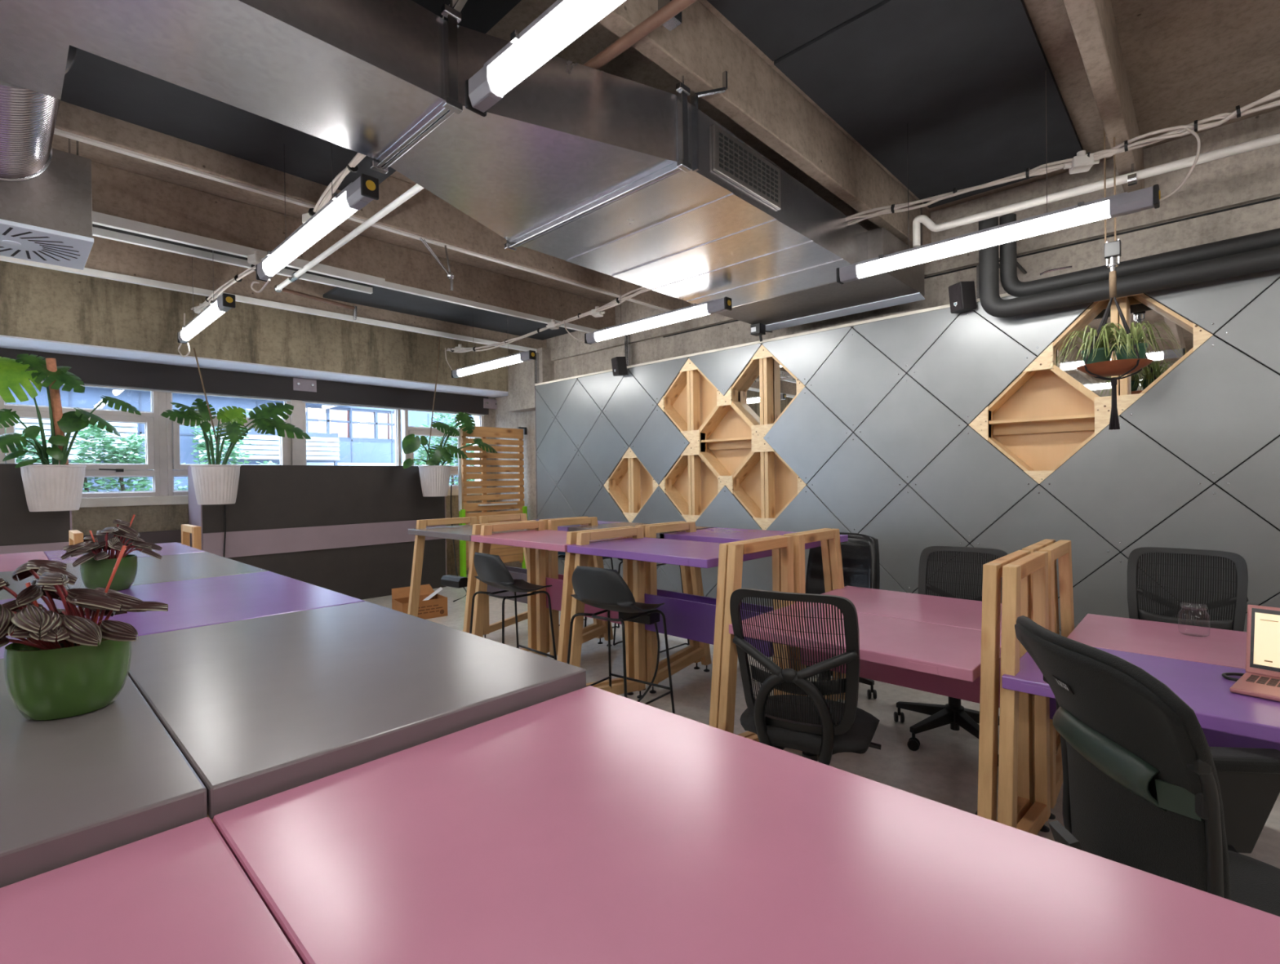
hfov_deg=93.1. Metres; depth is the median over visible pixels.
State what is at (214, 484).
pot
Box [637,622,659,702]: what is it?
extension cord
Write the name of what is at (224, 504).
extension cord
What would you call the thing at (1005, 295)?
trim
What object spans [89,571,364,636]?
desk
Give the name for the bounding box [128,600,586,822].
desk
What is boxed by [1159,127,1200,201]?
cable
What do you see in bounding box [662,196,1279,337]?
trim
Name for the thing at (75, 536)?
trestle
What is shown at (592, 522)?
desk
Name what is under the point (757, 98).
beam
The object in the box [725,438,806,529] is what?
shelf
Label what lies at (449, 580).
box
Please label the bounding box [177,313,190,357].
cable
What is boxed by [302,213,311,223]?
junction box
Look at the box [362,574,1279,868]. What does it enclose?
floor
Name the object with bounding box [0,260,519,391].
lintel
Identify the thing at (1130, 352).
spider plant
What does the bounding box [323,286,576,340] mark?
ceiling panel
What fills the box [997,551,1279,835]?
desk
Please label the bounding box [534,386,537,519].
trim
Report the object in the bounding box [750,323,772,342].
sensor
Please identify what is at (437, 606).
cardboard box
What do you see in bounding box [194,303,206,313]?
junction box
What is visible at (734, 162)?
grille
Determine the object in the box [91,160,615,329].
beam
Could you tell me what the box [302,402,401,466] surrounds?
window
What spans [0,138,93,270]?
ceiling vent
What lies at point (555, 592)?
panel
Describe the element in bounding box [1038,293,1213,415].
shelf
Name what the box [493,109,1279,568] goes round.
wall
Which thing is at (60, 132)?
rail
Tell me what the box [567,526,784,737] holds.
desk
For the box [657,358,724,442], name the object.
shelf
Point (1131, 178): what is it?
pipe
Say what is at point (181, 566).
desk
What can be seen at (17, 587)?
desk
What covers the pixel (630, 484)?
shelf
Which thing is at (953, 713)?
office chair
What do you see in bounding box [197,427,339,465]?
screen
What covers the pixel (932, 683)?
cable tray
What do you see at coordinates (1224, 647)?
desk
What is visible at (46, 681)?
pot
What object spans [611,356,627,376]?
wall speaker
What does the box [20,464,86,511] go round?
pot
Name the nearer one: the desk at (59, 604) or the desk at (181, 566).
the desk at (59, 604)
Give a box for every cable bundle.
[191,0,467,311]
[446,88,1279,352]
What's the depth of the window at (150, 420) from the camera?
6.19 m
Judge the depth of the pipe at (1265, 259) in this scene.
3.69 m
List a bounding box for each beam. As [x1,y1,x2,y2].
[54,100,690,310]
[84,235,546,348]
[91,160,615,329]
[598,0,931,248]
[1063,0,1144,192]
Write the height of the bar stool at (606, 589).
0.936 m
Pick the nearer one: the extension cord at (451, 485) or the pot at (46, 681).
the pot at (46, 681)
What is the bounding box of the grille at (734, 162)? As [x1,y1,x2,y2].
[711,124,781,209]
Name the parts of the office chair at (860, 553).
arm, backrest, arm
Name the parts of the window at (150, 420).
sash, handle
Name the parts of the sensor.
arm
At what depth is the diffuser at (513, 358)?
6.80 m
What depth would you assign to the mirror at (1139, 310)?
3.83 m
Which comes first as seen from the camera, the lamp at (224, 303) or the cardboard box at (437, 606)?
the lamp at (224, 303)
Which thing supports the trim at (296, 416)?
attached to the wall at (342, 529)
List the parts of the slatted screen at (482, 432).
green post, green post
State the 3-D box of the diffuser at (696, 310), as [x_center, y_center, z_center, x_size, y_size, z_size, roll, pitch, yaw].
[0.071,-1.323,5.095,1.270,0.076,0.070,0,0,43]
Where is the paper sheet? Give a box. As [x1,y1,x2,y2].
[422,586,442,600]
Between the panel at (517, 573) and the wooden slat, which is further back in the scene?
the wooden slat
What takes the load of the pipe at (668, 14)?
attached to the trim
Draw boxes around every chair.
[729,588,880,764]
[805,532,879,698]
[893,546,1008,766]
[1014,615,1279,916]
[1127,546,1248,631]
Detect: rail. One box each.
[53,128,671,311]
[382,280,597,333]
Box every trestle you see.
[68,529,83,545]
[181,524,201,550]
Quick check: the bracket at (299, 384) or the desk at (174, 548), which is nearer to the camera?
the desk at (174, 548)
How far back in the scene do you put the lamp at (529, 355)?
6.73 m
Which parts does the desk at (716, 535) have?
post, rail, leg, rail, leg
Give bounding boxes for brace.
[419,237,453,291]
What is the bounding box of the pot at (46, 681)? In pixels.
[4,638,131,720]
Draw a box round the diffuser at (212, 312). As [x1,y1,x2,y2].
[180,301,225,341]
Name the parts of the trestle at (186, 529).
leg, rail, post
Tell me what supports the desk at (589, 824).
on the floor
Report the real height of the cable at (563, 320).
0.281 m
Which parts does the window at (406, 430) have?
sash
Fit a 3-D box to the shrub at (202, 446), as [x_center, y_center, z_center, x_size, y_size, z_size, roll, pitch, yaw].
[-6.589,0.866,9.617,1.022,4.142,1.528,0,0,43]
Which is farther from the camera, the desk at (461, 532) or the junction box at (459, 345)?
the junction box at (459, 345)
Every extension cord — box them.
[223,504,226,556]
[450,484,466,601]
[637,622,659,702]
[1222,672,1244,681]
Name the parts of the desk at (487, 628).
post, rail, leg, post, rail, leg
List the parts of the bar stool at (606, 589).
leg, leg, seat, leg, foot rail, leg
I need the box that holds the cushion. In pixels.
[557,551,565,555]
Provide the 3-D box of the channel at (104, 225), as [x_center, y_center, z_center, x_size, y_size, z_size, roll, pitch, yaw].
[-5.278,-1.727,2.478,0.305,0.070,8.400,0,0,43]
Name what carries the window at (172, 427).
attached to the wall at (166, 517)
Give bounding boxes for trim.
[0,334,508,398]
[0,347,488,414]
[29,379,484,416]
[158,391,168,496]
[290,400,303,465]
[534,293,1010,386]
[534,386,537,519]
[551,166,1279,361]
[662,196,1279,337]
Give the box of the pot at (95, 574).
[80,554,137,591]
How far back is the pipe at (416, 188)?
4.25 m
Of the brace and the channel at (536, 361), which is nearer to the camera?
the brace
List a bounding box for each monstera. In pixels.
[0,353,141,511]
[160,347,312,504]
[401,336,497,497]
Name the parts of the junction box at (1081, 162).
lid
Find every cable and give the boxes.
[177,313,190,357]
[250,279,270,293]
[444,347,452,370]
[563,320,584,342]
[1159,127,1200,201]
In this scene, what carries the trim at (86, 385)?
attached to the wall
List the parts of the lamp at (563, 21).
plate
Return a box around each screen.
[5,417,137,491]
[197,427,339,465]
[457,426,527,577]
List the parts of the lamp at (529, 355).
plate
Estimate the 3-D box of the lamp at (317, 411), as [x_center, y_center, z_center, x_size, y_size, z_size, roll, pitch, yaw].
[-8.730,-1.895,16.402,0.400,0.040,0.100,0,0,43]
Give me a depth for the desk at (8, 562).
3.19 m
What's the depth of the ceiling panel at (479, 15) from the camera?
2.71 m
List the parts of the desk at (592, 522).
post, rail, leg, post, rail, leg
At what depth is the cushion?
5.57 m
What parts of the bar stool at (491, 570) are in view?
leg, leg, seat, leg, foot rail, leg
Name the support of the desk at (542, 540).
on the floor
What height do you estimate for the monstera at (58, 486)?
1.337 m
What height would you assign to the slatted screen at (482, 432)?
2.164 m
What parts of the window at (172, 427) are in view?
sash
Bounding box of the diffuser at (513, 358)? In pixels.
[457,354,521,377]
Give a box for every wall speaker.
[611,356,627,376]
[948,280,976,313]
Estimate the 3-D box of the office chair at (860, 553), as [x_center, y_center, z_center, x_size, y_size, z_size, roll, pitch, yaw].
[1.269,0.859,4.021,0.626,1.000,0.718,-1,0,38]
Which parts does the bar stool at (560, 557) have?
seat, leg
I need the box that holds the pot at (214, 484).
[190,464,240,504]
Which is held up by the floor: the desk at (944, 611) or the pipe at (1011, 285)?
the desk at (944, 611)
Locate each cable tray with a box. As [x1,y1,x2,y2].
[800,648,1000,707]
[1049,697,1279,751]
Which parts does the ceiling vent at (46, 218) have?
plate, hanger rod, hanger rod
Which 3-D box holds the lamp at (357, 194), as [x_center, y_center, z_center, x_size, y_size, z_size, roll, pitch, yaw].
[-1.767,-1.701,3.206,1.600,0.906,0.100,0,0,43]
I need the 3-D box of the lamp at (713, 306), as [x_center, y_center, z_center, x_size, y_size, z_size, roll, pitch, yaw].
[0.083,-1.738,5.076,1.600,0.906,0.100,0,0,43]
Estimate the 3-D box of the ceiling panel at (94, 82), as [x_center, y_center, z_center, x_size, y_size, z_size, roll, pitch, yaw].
[-3.117,-1.914,2.029,1.055,0.030,4.720,0,0,43]
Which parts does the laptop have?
lid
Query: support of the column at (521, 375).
attached to the wall at (1264, 216)
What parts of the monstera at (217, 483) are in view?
cord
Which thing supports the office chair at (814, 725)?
on the floor
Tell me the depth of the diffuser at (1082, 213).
3.32 m
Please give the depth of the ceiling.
3.29 m
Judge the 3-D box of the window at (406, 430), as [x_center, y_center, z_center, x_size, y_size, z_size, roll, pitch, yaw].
[-2.824,-0.485,8.845,0.170,1.181,1.250,0,0,43]
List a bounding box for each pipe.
[0,255,536,352]
[273,183,424,292]
[281,288,356,319]
[582,0,697,69]
[912,133,1279,247]
[978,216,1279,317]
[999,213,1279,297]
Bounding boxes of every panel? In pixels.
[60,48,395,191]
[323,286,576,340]
[411,0,521,33]
[486,565,527,604]
[546,573,621,624]
[644,589,773,657]
[706,0,884,61]
[773,0,1083,208]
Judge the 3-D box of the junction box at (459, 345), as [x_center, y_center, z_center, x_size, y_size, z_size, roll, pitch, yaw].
[-2.204,-1.640,7.418,0.150,0.095,0.090,-1,0,20]
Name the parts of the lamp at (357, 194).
plate, plate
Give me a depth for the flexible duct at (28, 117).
2.59 m
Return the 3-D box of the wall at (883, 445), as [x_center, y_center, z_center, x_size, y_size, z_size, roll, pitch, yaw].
[2.156,0.018,4.624,9.620,2.610,0.028,0,0,43]
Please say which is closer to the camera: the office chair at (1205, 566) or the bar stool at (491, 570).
the office chair at (1205, 566)
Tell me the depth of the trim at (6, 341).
6.47 m
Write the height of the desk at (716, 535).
1.090 m
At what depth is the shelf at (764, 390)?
5.61 m
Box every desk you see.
[0,551,48,572]
[0,570,68,599]
[0,595,85,658]
[0,657,207,888]
[0,817,302,963]
[44,542,205,563]
[65,551,268,589]
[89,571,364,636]
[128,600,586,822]
[213,685,1279,963]
[407,516,537,651]
[471,520,634,695]
[479,513,619,653]
[547,516,714,690]
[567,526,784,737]
[644,521,848,699]
[718,535,1032,823]
[791,528,1060,804]
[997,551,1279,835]
[1038,539,1246,819]
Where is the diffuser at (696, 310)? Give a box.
[594,303,709,341]
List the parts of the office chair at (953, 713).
arm, arm, frame, arm, arm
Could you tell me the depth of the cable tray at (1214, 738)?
2.04 m
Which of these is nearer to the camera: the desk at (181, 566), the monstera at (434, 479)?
the desk at (181, 566)
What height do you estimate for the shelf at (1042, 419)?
0.861 m
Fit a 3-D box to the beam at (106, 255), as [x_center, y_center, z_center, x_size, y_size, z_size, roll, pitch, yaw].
[-5.306,-1.932,4.359,0.142,0.360,11.500,0,0,43]
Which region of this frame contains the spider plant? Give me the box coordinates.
[1045,128,1192,429]
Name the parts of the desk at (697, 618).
leg, rail, post, leg, rail, post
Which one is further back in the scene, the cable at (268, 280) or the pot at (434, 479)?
the pot at (434, 479)
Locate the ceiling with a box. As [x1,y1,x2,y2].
[51,0,1279,303]
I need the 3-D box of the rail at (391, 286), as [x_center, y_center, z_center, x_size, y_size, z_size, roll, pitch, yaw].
[-1.330,-1.794,6.466,0.045,0.050,2.820,0,0,43]
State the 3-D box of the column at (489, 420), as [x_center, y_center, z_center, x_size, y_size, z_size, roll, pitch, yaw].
[-2.425,-0.614,9.450,0.300,1.415,0.180,0,0,43]
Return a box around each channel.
[92,210,385,293]
[533,352,539,383]
[624,333,630,366]
[976,264,979,298]
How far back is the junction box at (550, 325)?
6.07 m
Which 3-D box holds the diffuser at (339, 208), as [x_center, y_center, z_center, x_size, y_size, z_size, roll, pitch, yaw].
[-1.778,-1.286,3.225,1.270,0.076,0.070,0,0,43]
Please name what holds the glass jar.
on the desk at (1224, 647)
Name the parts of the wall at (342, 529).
panel, panel, panel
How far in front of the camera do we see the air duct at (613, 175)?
2.54 m
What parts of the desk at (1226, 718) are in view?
leg, rail, post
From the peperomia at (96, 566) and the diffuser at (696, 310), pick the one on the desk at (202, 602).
the peperomia at (96, 566)
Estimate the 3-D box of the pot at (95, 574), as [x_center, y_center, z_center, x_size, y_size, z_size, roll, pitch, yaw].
[-1.933,0.334,2.209,0.158,0.120,0.158,0,0,43]
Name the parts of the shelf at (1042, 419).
shelf, shelf rail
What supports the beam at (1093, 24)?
attached to the ceiling
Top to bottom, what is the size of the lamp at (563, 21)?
0.906 m
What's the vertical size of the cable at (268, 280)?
0.097 m
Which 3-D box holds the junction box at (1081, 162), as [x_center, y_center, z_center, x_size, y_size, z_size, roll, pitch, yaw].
[2.278,-1.659,3.127,0.150,0.095,0.090,-1,0,20]
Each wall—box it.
[0,463,446,599]
[71,488,495,576]
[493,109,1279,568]
[535,268,1279,635]
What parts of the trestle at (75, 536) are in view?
leg, rail, post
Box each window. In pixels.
[0,391,160,497]
[5,382,474,492]
[165,392,291,495]
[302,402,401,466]
[401,409,484,488]
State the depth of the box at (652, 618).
3.56 m
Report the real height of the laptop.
0.224 m
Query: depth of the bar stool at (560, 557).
5.62 m
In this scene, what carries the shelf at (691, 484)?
attached to the wall at (883, 445)
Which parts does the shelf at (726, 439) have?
shelf, shelf rail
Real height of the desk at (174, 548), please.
1.020 m
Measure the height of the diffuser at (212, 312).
0.076 m
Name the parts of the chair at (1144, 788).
backrest, seat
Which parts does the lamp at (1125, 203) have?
plate, plate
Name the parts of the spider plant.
pot, pot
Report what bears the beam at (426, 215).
attached to the wall at (1264, 216)
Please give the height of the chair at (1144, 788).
1.058 m
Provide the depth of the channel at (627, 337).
7.29 m
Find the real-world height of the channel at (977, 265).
0.350 m
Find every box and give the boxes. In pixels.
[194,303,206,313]
[247,250,264,265]
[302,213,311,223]
[391,584,447,619]
[440,574,467,588]
[454,344,463,351]
[546,319,560,329]
[589,306,604,317]
[618,608,659,624]
[1063,150,1099,174]
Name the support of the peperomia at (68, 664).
on the desk at (73, 789)
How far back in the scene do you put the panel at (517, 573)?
4.91 m
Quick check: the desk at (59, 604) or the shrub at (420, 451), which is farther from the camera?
the shrub at (420, 451)
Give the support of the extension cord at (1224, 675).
on the desk at (1226, 718)
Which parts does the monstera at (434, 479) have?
cord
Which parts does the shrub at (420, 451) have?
stem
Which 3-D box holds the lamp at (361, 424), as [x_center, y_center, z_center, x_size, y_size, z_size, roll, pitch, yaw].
[-7.676,-1.612,16.787,0.200,0.140,0.260,0,0,43]
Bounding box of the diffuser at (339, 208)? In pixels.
[262,191,357,275]
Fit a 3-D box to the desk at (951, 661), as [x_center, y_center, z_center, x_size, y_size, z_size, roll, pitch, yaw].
[0.998,0.826,2.618,1.096,1.090,0.791,0,0,43]
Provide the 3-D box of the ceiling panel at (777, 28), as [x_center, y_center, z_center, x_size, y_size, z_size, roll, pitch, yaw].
[-0.053,-2.144,1.623,0.960,0.030,3.145,0,0,43]
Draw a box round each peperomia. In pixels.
[0,545,168,720]
[60,514,162,591]
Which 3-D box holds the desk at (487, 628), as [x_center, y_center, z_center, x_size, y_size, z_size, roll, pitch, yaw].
[-0.793,0.835,5.330,0.955,1.090,0.858,0,0,43]
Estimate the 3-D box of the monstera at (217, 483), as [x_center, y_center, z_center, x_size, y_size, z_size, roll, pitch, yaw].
[-4.048,-0.525,6.130,0.413,1.481,1.282,0,0,43]
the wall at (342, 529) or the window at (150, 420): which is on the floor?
the wall at (342, 529)
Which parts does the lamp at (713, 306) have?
plate, plate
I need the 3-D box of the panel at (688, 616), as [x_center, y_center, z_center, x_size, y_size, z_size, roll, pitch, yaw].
[0.398,0.825,3.632,0.950,0.242,0.141,0,0,43]
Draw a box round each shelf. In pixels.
[603,447,658,522]
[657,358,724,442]
[658,443,725,521]
[689,396,762,484]
[724,344,805,438]
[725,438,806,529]
[968,356,1119,484]
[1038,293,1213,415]
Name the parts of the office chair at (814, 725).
seat, lever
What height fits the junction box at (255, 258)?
0.095 m
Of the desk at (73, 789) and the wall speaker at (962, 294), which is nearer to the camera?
the desk at (73, 789)
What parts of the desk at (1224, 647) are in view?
post, rail, leg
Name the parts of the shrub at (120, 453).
stem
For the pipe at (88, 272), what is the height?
0.050 m
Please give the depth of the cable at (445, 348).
7.52 m
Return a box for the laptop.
[1229,604,1279,702]
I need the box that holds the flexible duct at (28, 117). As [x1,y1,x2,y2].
[0,44,76,182]
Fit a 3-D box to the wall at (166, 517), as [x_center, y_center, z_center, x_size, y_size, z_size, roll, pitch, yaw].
[-6.276,0.813,5.327,0.350,1.285,11.500,0,0,43]
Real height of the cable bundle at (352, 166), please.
0.450 m
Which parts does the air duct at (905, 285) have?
hanger rod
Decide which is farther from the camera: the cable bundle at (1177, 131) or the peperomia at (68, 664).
the cable bundle at (1177, 131)
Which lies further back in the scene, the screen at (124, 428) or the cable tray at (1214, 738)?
the screen at (124, 428)
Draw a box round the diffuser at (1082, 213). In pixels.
[856,200,1110,278]
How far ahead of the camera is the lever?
3.99 m
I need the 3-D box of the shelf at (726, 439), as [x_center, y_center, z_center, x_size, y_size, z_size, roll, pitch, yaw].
[0.895,-0.402,5.952,0.861,0.861,0.220,0,0,43]
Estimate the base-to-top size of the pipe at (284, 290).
0.135 m
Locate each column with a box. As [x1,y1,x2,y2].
[473,397,495,488]
[507,347,554,412]
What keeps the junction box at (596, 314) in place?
attached to the cable bundle at (1177, 131)
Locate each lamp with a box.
[177,249,235,343]
[255,142,378,282]
[312,410,322,413]
[358,421,367,426]
[451,319,535,378]
[464,0,625,116]
[584,287,732,344]
[835,68,1160,284]
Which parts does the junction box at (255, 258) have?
lid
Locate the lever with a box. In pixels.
[1040,266,1071,275]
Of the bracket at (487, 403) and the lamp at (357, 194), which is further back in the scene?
the bracket at (487, 403)
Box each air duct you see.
[0,0,867,307]
[718,202,924,331]
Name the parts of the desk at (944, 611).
post, rail, leg, post, rail, leg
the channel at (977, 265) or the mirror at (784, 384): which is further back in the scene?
the mirror at (784, 384)
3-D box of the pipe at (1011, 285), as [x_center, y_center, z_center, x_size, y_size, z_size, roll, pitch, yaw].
[3.587,-1.543,3.474,2.579,0.573,0.569,0,0,43]
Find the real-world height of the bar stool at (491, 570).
0.936 m
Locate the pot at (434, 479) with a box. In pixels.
[417,465,450,497]
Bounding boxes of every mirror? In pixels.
[737,356,796,423]
[1056,295,1193,396]
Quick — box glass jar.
[1177,602,1210,637]
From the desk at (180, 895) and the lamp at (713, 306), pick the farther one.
the lamp at (713, 306)
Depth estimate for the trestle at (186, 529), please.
4.34 m
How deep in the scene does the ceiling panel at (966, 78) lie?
3.32 m
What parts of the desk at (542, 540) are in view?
leg, rail, post, leg, rail, post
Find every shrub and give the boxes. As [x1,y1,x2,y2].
[4,422,152,492]
[173,408,277,490]
[392,412,475,484]
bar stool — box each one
[469,551,556,660]
[557,551,619,628]
[566,565,675,713]
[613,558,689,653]
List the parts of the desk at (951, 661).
leg, rail, post, leg, rail, post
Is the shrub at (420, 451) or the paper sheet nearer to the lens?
the paper sheet
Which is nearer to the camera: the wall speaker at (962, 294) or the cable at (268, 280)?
the cable at (268, 280)
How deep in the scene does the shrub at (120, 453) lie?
8.54 m
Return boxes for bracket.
[293,377,316,392]
[483,398,497,408]
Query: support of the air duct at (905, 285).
hanging from the ceiling
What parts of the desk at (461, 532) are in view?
leg, rail, post, leg, rail, post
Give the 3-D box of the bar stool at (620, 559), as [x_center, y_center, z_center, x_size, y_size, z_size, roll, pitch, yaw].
[0.090,0.877,5.066,0.485,0.981,0.437,0,0,43]
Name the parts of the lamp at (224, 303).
plate, plate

